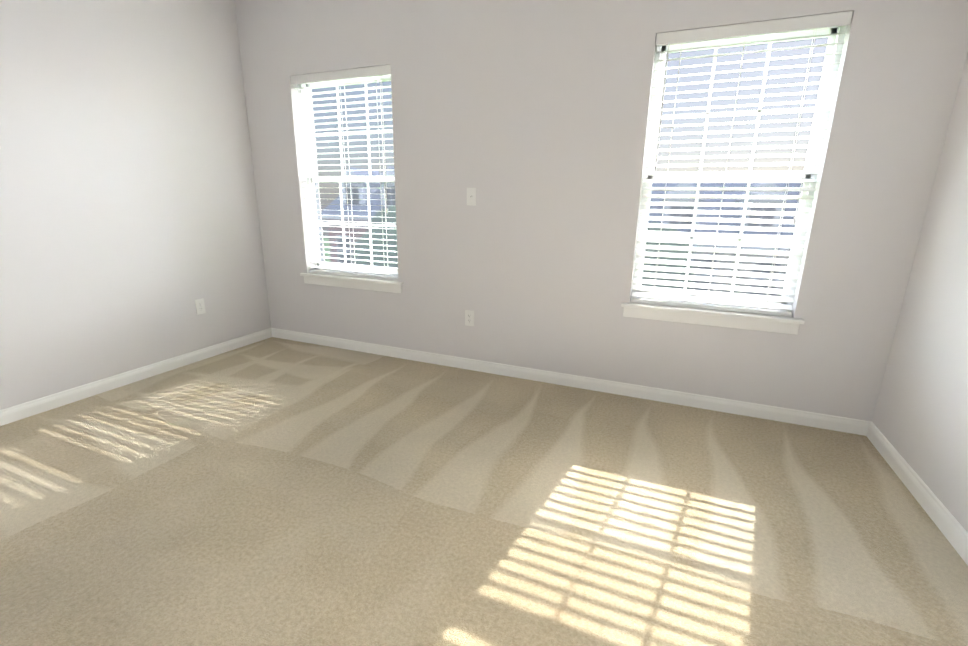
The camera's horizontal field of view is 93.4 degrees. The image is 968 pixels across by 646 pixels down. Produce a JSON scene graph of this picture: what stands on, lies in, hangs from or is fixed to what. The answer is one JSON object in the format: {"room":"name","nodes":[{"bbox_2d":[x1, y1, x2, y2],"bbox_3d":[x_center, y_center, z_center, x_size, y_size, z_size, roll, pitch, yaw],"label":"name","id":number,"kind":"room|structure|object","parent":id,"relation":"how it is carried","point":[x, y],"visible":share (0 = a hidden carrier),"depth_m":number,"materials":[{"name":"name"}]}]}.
{"room":"empty bedroom","nodes":[
{"label":"empty bedroom","id":0,"kind":"room"},
{"bbox_2d":[0,0,270,409],"bbox_3d":[-2.887,-0.665,1.799,0.150,2.740,5.040,7,16,22],"label":"wall","id":1,"kind":"structure","parent":0,"point":[130,233],"depth_m":2.92,"materials":[{"name":"beige paint"}]},
{"bbox_2d":[0,328,271,425],"bbox_3d":[-2.842,0.634,2.084,0.014,0.084,4.670,7,16,22],"label":"baseboard","id":2,"kind":"structure","parent":1,"relation":"attached to","point":[34,407],"depth_m":3.03,"materials":[{"name":"white wood"}]},
{"bbox_2d":[195,298,205,314],"bbox_3d":[-2.179,-0.126,3.502,0.007,0.117,0.072,7,16,22],"label":"duplex electrical outlet","id":3,"kind":"object","parent":1,"relation":"attached to","point":[200,306],"visible":1,"depth_m":3.50,"materials":[{"name":"white plastic"}]},
{"bbox_2d":[0,337,967,645],"bbox_3d":[-0.808,0.980,1.299,4.823,0.120,5.090,7,16,22],"label":"floor","id":4,"kind":"structure","parent":0,"point":[272,491],"depth_m":1.81,"materials":[{"name":"carpet"}]},
{"bbox_2d":[234,0,967,420],"bbox_3d":[0.157,-0.975,3.094,4.423,2.740,0.220,7,16,22],"label":"wall","id":5,"kind":"structure","parent":0,"point":[528,120],"depth_m":2.85,"materials":[{"name":"beige paint"}]},
{"bbox_2d":[299,75,402,292],"bbox_3d":[-1.037,-1.067,3.544,0.992,1.588,0.213,7,16,22],"label":"window","id":6,"kind":"structure","parent":5,"relation":"in","point":[370,183],"depth_m":3.60,"materials":[{"name":"white plastic"}]},
{"bbox_2d":[291,65,397,279],"bbox_3d":[-1.050,-1.102,3.499,0.894,1.494,0.076,7,16,22],"label":"window blind","id":7,"kind":"object","parent":6,"relation":"attached to","point":[382,70],"visible":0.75,"depth_m":3.44,"materials":[{"name":"white plastic"}]},
{"bbox_2d":[465,310,473,325],"bbox_3d":[-0.106,-0.035,3.330,0.072,0.117,0.007,7,16,22],"label":"outlet","id":8,"kind":"object","parent":5,"relation":"attached to","point":[469,317],"visible":1,"depth_m":3.33,"materials":[{"name":"white plastic"}]},
{"bbox_2d":[467,188,475,205],"bbox_3d":[-0.086,-0.860,3.101,0.072,0.117,0.010,7,16,22],"label":"light switch","id":9,"kind":"object","parent":5,"relation":"attached to","point":[471,196],"visible":1,"depth_m":3.10,"materials":[{"name":"white plastic"}]},
{"bbox_2d":[271,328,871,435],"bbox_3d":[0.094,0.334,3.337,4.423,0.084,0.014,7,16,22],"label":"baseboard","id":10,"kind":"structure","parent":5,"relation":"attached to","point":[816,420],"depth_m":3.04,"materials":[{"name":"white wood"}]},
{"bbox_2d":[621,26,846,334],"bbox_3d":[1.355,-0.774,2.577,0.970,1.588,0.213,7,16,22],"label":"window","id":11,"kind":"structure","parent":5,"relation":"in","point":[755,321],"depth_m":2.58,"materials":[{"name":"white plastic"}]},
{"bbox_2d":[631,11,852,316],"bbox_3d":[1.341,-0.808,2.533,0.872,1.494,0.076,7,16,22],"label":"window blind","id":12,"kind":"object","parent":11,"relation":"attached to","point":[816,22],"visible":0.96,"depth_m":2.54,"materials":[{"name":"white plastic"}]},
{"bbox_2d":[872,52,967,532],"bbox_3d":[1.326,-0.148,0.096,0.150,2.740,5.040,7,16,22],"label":"wall","id":13,"kind":"structure","parent":0,"point":[920,419],"depth_m":2.02,"materials":[{"name":"beige paint"}]},
{"bbox_2d":[866,422,967,564],"bbox_3d":[1.220,1.133,0.443,0.014,0.084,4.670,7,16,22],"label":"baseboard","id":14,"kind":"structure","parent":13,"relation":"attached to","point":[949,526],"depth_m":1.94,"materials":[{"name":"white"}]}
]}

